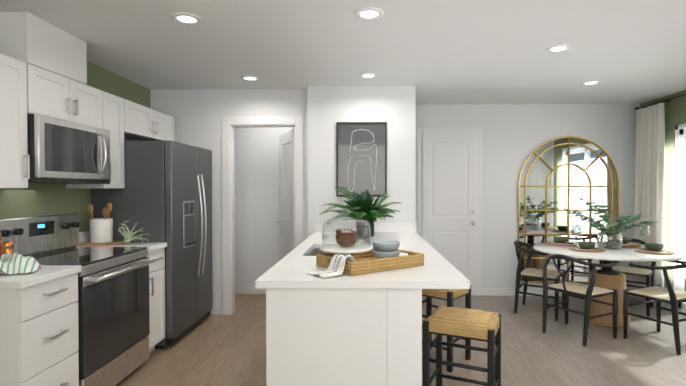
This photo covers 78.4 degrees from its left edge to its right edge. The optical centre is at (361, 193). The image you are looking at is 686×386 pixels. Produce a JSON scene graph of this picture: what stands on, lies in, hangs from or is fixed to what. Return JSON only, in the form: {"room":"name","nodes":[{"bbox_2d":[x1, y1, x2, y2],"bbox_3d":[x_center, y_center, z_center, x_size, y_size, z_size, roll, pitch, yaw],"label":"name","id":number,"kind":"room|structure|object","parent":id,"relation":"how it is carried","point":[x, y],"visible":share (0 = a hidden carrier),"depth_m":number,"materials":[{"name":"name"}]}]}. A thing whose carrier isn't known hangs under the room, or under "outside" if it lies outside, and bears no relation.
{"room":"kitchen","nodes":[
{"label":"kitchen","id":0,"kind":"room"},
{"bbox_2d":[0,61,149,231],"bbox_3d":[-2.392,0.136,1.105,0.100,2.440,6.920,0,1,1],"label":"wall","id":1,"kind":"structure","parent":0,"point":[33,199],"depth_m":3.31,"materials":[{"name":"green paint"}]},
{"bbox_2d":[0,48,31,187],"bbox_3d":[-2.173,-0.410,2.310,0.298,0.760,0.470,0,1,1],"label":"upper cabinet","id":2,"kind":"object","parent":1,"relation":"attached to","point":[15,72],"depth_m":2.46,"materials":[{"name":"white wood"}]},
{"bbox_2d":[0,12,86,79],"bbox_3d":[-2.165,-0.951,2.810,0.298,0.306,0.536,0,1,1],"label":"soffit","id":3,"kind":"object","parent":1,"relation":"attached to","point":[25,34],"depth_m":2.66,"materials":[{"name":"white paint"}]},
{"bbox_2d":[32,60,107,129],"bbox_3d":[-2.164,-0.645,2.903,0.298,0.304,0.716,0,1,1],"label":"upper cabinet","id":4,"kind":"object","parent":1,"relation":"attached to","point":[43,67],"depth_m":2.86,"materials":[{"name":"white wood"}]},
{"bbox_2d":[27,114,109,183],"bbox_3d":[-2.103,-0.281,2.907,0.416,0.417,0.712,0,1,1],"label":"microwave","id":5,"kind":"object","parent":4,"relation":"attached to","point":[60,151],"visible":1,"depth_m":2.78,"materials":[{"name":"silver metal"}]},
{"bbox_2d":[66,92,127,187],"bbox_3d":[-2.157,-0.424,3.410,0.298,0.760,0.284,0,1,1],"label":"upper cabinet","id":6,"kind":"object","parent":1,"relation":"attached to","point":[115,107],"depth_m":3.44,"materials":[{"name":"white wood"}]},
{"bbox_2d":[128,100,173,140],"bbox_3d":[-2.148,-0.671,4.012,0.298,0.280,0.918,0,1,1],"label":"upper cabinet","id":7,"kind":"object","parent":1,"relation":"attached to","point":[144,123],"depth_m":3.97,"materials":[{"name":"white wood"}]},
{"bbox_2d":[150,89,307,313],"bbox_3d":[-1.429,0.091,4.600,1.722,2.440,0.100,0,1,1],"label":"wall","id":8,"kind":"structure","parent":0,"point":[197,114],"depth_m":4.54,"materials":[{"name":"white paint"}]},
{"bbox_2d":[222,117,302,314],"bbox_3d":[-1.070,0.240,4.589,0.878,2.142,0.116,0,1,1],"label":"door frame","id":9,"kind":"structure","parent":8,"relation":"attached to","point":[229,124],"depth_m":4.53,"materials":[{"name":"white wood"}]},
{"bbox_2d":[277,128,293,259],"bbox_3d":[-0.867,0.285,4.998,0.163,2.027,0.700,0,1,-23],"label":"hall door","id":10,"kind":"structure","parent":8,"relation":"in","point":[286,166],"depth_m":4.95,"materials":[{"name":"white wood"}]},
{"bbox_2d":[0,0,685,104],"bbox_3d":[0.566,-1.121,1.610,6.000,0.060,8.050,0,1,1],"label":"ceiling","id":11,"kind":"structure","parent":0,"point":[444,52],"depth_m":3.15,"materials":[{"name":"white paint"}]},
{"bbox_2d":[171,12,202,24],"bbox_3d":[-1.099,-1.098,2.640,0.184,0.012,0.184,0,1,1],"label":"recessed light","id":12,"kind":"object","parent":11,"relation":"in","point":[186,18],"visible":1,"depth_m":2.63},
{"bbox_2d":[240,75,259,80],"bbox_3d":[-1.078,-1.116,4.060,0.184,0.012,0.184,0,1,1],"label":"recessed light","id":13,"kind":"object","parent":11,"relation":"in","point":[250,78],"visible":1,"depth_m":4.04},
{"bbox_2d":[359,72,377,77],"bbox_3d":[0.061,-1.115,3.963,0.184,0.012,0.184,0,1,1],"label":"recessed light","id":14,"kind":"object","parent":11,"relation":"in","point":[368,75],"visible":0.98,"depth_m":3.94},
{"bbox_2d":[354,7,383,19],"bbox_3d":[0.045,-1.097,2.563,0.184,0.012,0.184,0,1,1],"label":"recessed light","id":15,"kind":"object","parent":11,"relation":"in","point":[368,13],"visible":0.98,"depth_m":2.56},
{"bbox_2d":[546,44,571,52],"bbox_3d":[1.500,-1.105,3.201,0.184,0.012,0.184,0,1,1],"label":"recessed light","id":16,"kind":"object","parent":11,"relation":"in","point":[558,48],"visible":1,"depth_m":3.20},
{"bbox_2d":[581,80,600,84],"bbox_3d":[2.305,-1.118,4.229,0.184,0.012,0.184,0,1,1],"label":"recessed light","id":17,"kind":"object","parent":11,"relation":"in","point":[590,82],"visible":0.96,"depth_m":4.23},
{"bbox_2d":[307,86,415,236],"bbox_3d":[0.004,0.086,4.969,1.132,2.440,1.120,0,1,1],"label":"wall","id":18,"kind":"structure","parent":0,"point":[329,107],"depth_m":4.40,"materials":[{"name":"white paint"}]},
{"bbox_2d":[336,122,386,196],"bbox_3d":[-0.003,-0.359,4.388,0.524,0.775,0.026,0,1,1],"label":"picture frame","id":19,"kind":"object","parent":18,"relation":"attached to","point":[361,156],"visible":0.98,"depth_m":4.38,"materials":[{"name":"grey paper"}]},
{"bbox_2d":[315,222,414,229],"bbox_3d":[0.037,0.349,4.397,1.060,0.100,0.022,0,1,1],"label":"backsplash","id":20,"kind":"structure","parent":18,"relation":"attached to","point":[318,225],"depth_m":4.38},
{"bbox_2d":[422,133,476,295],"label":"back door","id":21,"kind":"structure","parent":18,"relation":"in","point":[449,188],"depth_m":5.34,"materials":[{"name":"white wood"}]},
{"bbox_2d":[115,294,685,385],"bbox_3d":[0.566,1.379,1.641,6.000,0.060,8.050,0,1,1],"label":"floor","id":22,"kind":"structure","parent":0,"point":[218,350],"depth_m":3.51,"materials":[{"name":"brown wood"}]},
{"bbox_2d":[0,274,78,385],"bbox_3d":[-2.003,0.902,2.297,0.638,0.876,0.416,0,1,1],"label":"base cabinet","id":23,"kind":"object","parent":22,"relation":"on","point":[39,336],"depth_m":2.21,"materials":[{"name":"white wood"}]},
{"bbox_2d":[0,266,81,289],"bbox_3d":[-1.993,0.445,2.281,0.658,0.038,0.436,0,1,1],"label":"countertop","id":24,"kind":"structure","parent":23,"relation":"on","point":[19,281],"depth_m":2.20,"materials":[{"name":"white stone"}]},
{"bbox_2d":[0,232,13,255],"bbox_3d":[-2.070,0.317,2.416,0.112,0.215,0.054,0,1,-16],"label":"pepper mills","id":25,"kind":"object","parent":24,"relation":"on","point":[7,246],"visible":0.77,"depth_m":2.41,"materials":[{"name":"orange metal"}]},
{"bbox_2d":[0,253,42,273],"bbox_3d":[-1.934,0.376,2.291,0.280,0.099,0.250,0,1,-28],"label":"towel","id":26,"kind":"object","parent":24,"relation":"on","point":[15,263],"visible":1,"depth_m":2.25,"materials":[{"name":"white fabric"}]},
{"bbox_2d":[0,213,153,385],"bbox_3d":[-1.950,0.743,2.886,0.724,1.180,0.760,0,1,1],"label":"range","id":27,"kind":"object","parent":22,"relation":"on","point":[113,309],"visible":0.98,"depth_m":2.82,"materials":[{"name":"silver metal"}]},
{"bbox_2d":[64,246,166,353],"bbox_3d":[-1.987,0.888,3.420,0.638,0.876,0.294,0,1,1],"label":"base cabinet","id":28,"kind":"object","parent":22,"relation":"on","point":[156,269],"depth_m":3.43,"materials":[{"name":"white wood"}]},
{"bbox_2d":[77,242,166,253],"bbox_3d":[-1.977,0.431,3.414,0.658,0.038,0.294,0,1,1],"label":"countertop","id":29,"kind":"structure","parent":28,"relation":"on","point":[151,246],"depth_m":3.39,"materials":[{"name":"white stone"}]},
{"bbox_2d":[77,202,124,245],"bbox_3d":[-2.135,0.241,3.449,0.275,0.340,0.212,0,1,1],"label":"utensil crock","id":30,"kind":"object","parent":29,"relation":"on","point":[101,231],"visible":0.94,"depth_m":3.40,"materials":[{"name":"white ceramic"}]},
{"bbox_2d":[118,221,149,242],"bbox_3d":[-1.864,0.308,3.421,0.236,0.193,0.251,0,1,1],"label":"air plant","id":31,"kind":"object","parent":29,"relation":"on","point":[128,235],"visible":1,"depth_m":3.41,"materials":[{"name":"green plant"}]},
{"bbox_2d":[91,141,211,348],"bbox_3d":[-1.909,0.431,4.023,0.772,1.775,0.918,0,1,1],"label":"refrigerator","id":32,"kind":"object","parent":22,"relation":"on","point":[164,194],"visible":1,"depth_m":3.59,"materials":[{"name":"grey metal"}]},
{"bbox_2d":[266,246,421,385],"bbox_3d":[-0.073,0.890,3.258,0.779,0.876,2.316,0,1,1],"label":"kitchen island","id":33,"kind":"object","parent":22,"relation":"on","point":[343,329],"depth_m":2.10,"materials":[{"name":"wood"}]},
{"bbox_2d":[255,230,469,289],"bbox_3d":[0.020,0.433,3.229,1.060,0.038,2.312,0,1,1],"label":"island countertop","id":34,"kind":"structure","parent":33,"relation":"on","point":[292,272],"depth_m":2.23,"materials":[{"name":"white stone"}]},
{"bbox_2d":[309,254,355,277],"bbox_3d":[-0.112,0.373,2.260,0.330,0.098,0.150,-1,1,-35],"label":"towel","id":35,"kind":"object","parent":34,"relation":"on","point":[336,265],"visible":0.81,"depth_m":2.23,"materials":[{"name":"white fabric"}]},
{"bbox_2d":[319,186,400,236],"bbox_3d":[-0.029,0.168,3.905,0.809,0.475,0.840,0,1,1],"label":"fern plant","id":36,"kind":"object","parent":34,"relation":"on","point":[363,206],"visible":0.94,"depth_m":3.90,"materials":[{"name":"green plant"}]},
{"bbox_2d":[316,248,423,275],"bbox_3d":[0.049,0.388,2.492,0.520,0.070,0.380,-1,1,-35],"label":"woven tray","id":37,"kind":"object","parent":34,"relation":"on","point":[366,262],"visible":0.62,"depth_m":2.38,"materials":[{"name":"brown wicker"}]},
{"bbox_2d":[320,208,372,255],"bbox_3d":[-0.090,0.247,2.453,0.312,0.326,0.312,0,1,1],"label":"stand","id":38,"kind":"object","parent":37,"relation":"on","point":[346,244],"visible":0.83,"depth_m":2.40,"materials":[{"name":"white ceramic"}]},
{"bbox_2d":[372,240,399,258],"bbox_3d":[0.150,0.352,2.599,0.176,0.114,0.176,0,1,1],"label":"bowls","id":39,"kind":"object","parent":37,"relation":"on","point":[385,248],"visible":0.79,"depth_m":2.54,"materials":[{"name":"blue ceramic"}]},
{"bbox_2d":[422,285,470,372],"bbox_3d":[0.617,1.014,3.371,0.400,0.626,0.330,1,1,41],"label":"stool","id":40,"kind":"object","parent":22,"relation":"on","point":[449,296],"visible":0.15,"depth_m":3.23,"materials":[{"name":"black wood"}]},
{"bbox_2d":[423,306,500,385],"bbox_3d":[0.604,1.025,2.512,0.400,0.626,0.330,0,1,25],"label":"stool","id":41,"kind":"object","parent":22,"relation":"on","point":[471,324],"visible":1,"depth_m":2.43,"materials":[{"name":"black wood"}]},
{"bbox_2d":[514,240,565,320],"bbox_3d":[1.956,0.923,4.674,0.506,0.777,0.578,0,1,34],"label":"chair","id":42,"kind":"object","parent":22,"relation":"on","point":[526,272],"visible":0.9,"depth_m":4.59,"materials":[{"name":"black wood"}]},
{"bbox_2d":[542,254,617,346],"bbox_3d":[1.995,0.933,3.917,0.506,0.777,0.578,0,1,-32],"label":"chair","id":43,"kind":"object","parent":22,"relation":"on","point":[585,292],"visible":1,"depth_m":3.83,"materials":[{"name":"black wood"}]},
{"bbox_2d":[533,241,685,327],"bbox_3d":[2.526,0.940,4.332,1.440,0.750,1.220,0,1,1],"label":"dining table","id":44,"kind":"object","parent":22,"relation":"on","point":[609,277],"visible":0.73,"depth_m":4.17,"materials":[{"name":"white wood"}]},
{"bbox_2d":[545,236,577,245],"bbox_3d":[2.211,0.520,4.662,0.332,0.078,0.332,0,1,1],"label":"place setting","id":45,"kind":"object","parent":44,"relation":"on","point":[560,241],"visible":1,"depth_m":4.61,"materials":[{"name":"green ceramic"}]},
{"bbox_2d":[572,225,580,246],"bbox_3d":[2.278,0.450,4.460,0.092,0.225,0.092,0,1,1],"label":"wine glass","id":46,"kind":"object","parent":44,"relation":"on","point":[577,233],"visible":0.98,"depth_m":4.46,"materials":[{"name":"clear glass"}]},
{"bbox_2d":[568,241,605,251],"bbox_3d":[2.255,0.526,4.211,0.332,0.078,0.332,0,1,1],"label":"place setting","id":47,"kind":"object","parent":44,"relation":"on","point":[586,246],"visible":1,"depth_m":4.16,"materials":[{"name":"green ceramic"}]},
{"bbox_2d":[563,198,656,249],"bbox_3d":[2.550,0.308,4.297,0.684,0.512,0.898,0,1,1],"label":"vase","id":48,"kind":"object","parent":44,"relation":"on","point":[611,230],"visible":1,"depth_m":4.28,"materials":[{"name":"clear glass"}]},
{"bbox_2d":[606,237,640,246],"bbox_3d":[2.871,0.521,4.622,0.332,0.078,0.332,0,1,1],"label":"place setting","id":49,"kind":"object","parent":44,"relation":"on","point":[626,240],"visible":0.6,"depth_m":4.56,"materials":[{"name":"green ceramic"}]},
{"bbox_2d":[640,225,649,246],"bbox_3d":[2.998,0.450,4.449,0.092,0.225,0.092,0,1,1],"label":"wine glass","id":50,"kind":"object","parent":44,"relation":"on","point":[646,233],"visible":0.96,"depth_m":4.45,"materials":[{"name":"clear glass"}]},
{"bbox_2d":[634,243,674,254],"bbox_3d":[2.833,0.528,4.072,0.332,0.078,0.332,0,1,1],"label":"place setting","id":51,"kind":"object","parent":44,"relation":"on","point":[652,248],"visible":1,"depth_m":4.02,"materials":[{"name":"green ceramic"}]},
{"bbox_2d":[613,238,655,315],"bbox_3d":[3.063,0.921,4.835,0.578,0.777,0.506,1,1,44],"label":"chair","id":52,"kind":"object","parent":22,"relation":"on","point":[648,274],"visible":0.4,"depth_m":4.76,"materials":[{"name":"black wood"}]},
{"bbox_2d":[623,260,685,354],"bbox_3d":[2.714,0.935,3.711,0.578,0.777,0.506,0,1,-23],"label":"chair","id":53,"kind":"object","parent":22,"relation":"on","point":[659,294],"visible":0.96,"depth_m":3.67,"materials":[{"name":"black wood"}]},
{"bbox_2d":[234,104,639,288],"bbox_3d":[0.673,0.080,5.449,5.900,2.440,0.140,0,1,1],"label":"wall","id":54,"kind":"structure","parent":0,"point":[514,136],"depth_m":5.36,"materials":[{"name":"white paint"}]},
{"bbox_2d":[235,286,265,293],"bbox_3d":[-1.416,1.253,5.459,1.722,0.095,0.013,0,1,1],"label":"baseboard","id":55,"kind":"structure","parent":54,"relation":"attached to","point":[238,290],"depth_m":5.45,"materials":[{"name":"white wood"}]},
{"bbox_2d":[417,128,481,295],"bbox_3d":[1.117,0.233,5.366,0.820,2.135,0.016,0,1,1],"label":"door frame","id":56,"kind":"structure","parent":54,"relation":"attached to","point":[419,130],"depth_m":5.35,"materials":[{"name":"white wood"}]},
{"bbox_2d":[481,288,631,295],"bbox_3d":[2.524,1.254,5.360,1.995,0.095,0.013,0,1,1],"label":"baseboard","id":57,"kind":"structure","parent":54,"relation":"attached to","point":[484,291],"depth_m":5.36,"materials":[{"name":"white wood"}]},
{"bbox_2d":[518,136,619,282],"bbox_3d":[2.621,0.198,5.330,1.281,1.863,0.034,0,1,1],"label":"arched mirror","id":58,"kind":"object","parent":54,"relation":"attached to","point":[557,175],"visible":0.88,"depth_m":5.33,"materials":[{"name":"clear glass"}]},
{"bbox_2d":[640,90,685,288],"bbox_3d":[3.555,0.096,4.246,0.100,2.440,2.180,0,1,1],"label":"wall","id":59,"kind":"structure","parent":0,"point":[669,170],"depth_m":4.78,"materials":[{"name":"white paint"}]},
{"bbox_2d":[635,93,685,109],"bbox_3d":[3.446,-1.047,4.068,0.110,0.040,2.394,0,1,1],"label":"curtain rod","id":60,"kind":"object","parent":59,"relation":"attached to","point":[664,100],"visible":0.92,"depth_m":4.79,"materials":[{"name":"black metal"}]},
{"bbox_2d":[633,103,664,306],"bbox_3d":[3.421,0.128,5.009,0.097,2.333,0.480,0,1,1],"label":"curtain","id":61,"kind":"object","parent":60,"relation":"hanging from","point":[650,169],"visible":0.69,"depth_m":4.97,"materials":[{"name":"fabric"}]},
{"bbox_2d":[664,303,670,308],"bbox_3d":[3.510,1.258,5.037,0.013,0.095,0.570,0,1,1],"label":"baseboard","id":62,"kind":"structure","parent":59,"relation":"attached to","point":[667,305],"depth_m":4.81,"materials":[{"name":"white wood"}]},
{"bbox_2d":[674,124,685,312],"bbox_3d":[3.541,0.282,3.949,0.110,2.075,1.570,0,1,1],"label":"window","id":63,"kind":"structure","parent":59,"relation":"in","point":[680,200],"depth_m":4.65,"materials":[{"name":"white glass"}]},
{"bbox_3d":[5.548,1.372,3.743,3.900,0.060,8.000,0,1,1],"label":"patio","id":64,"kind":"object","parent":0,"visible":0},
{"bbox_2d":[685,209,685,261],"bbox_3d":[5.648,0.357,3.728,0.100,1.970,8.000,0,1,1],"label":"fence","id":65,"kind":"object","parent":64,"relation":"on","point":[685,233],"depth_m":7.34,"materials":[{"name":"white"}]}
]}

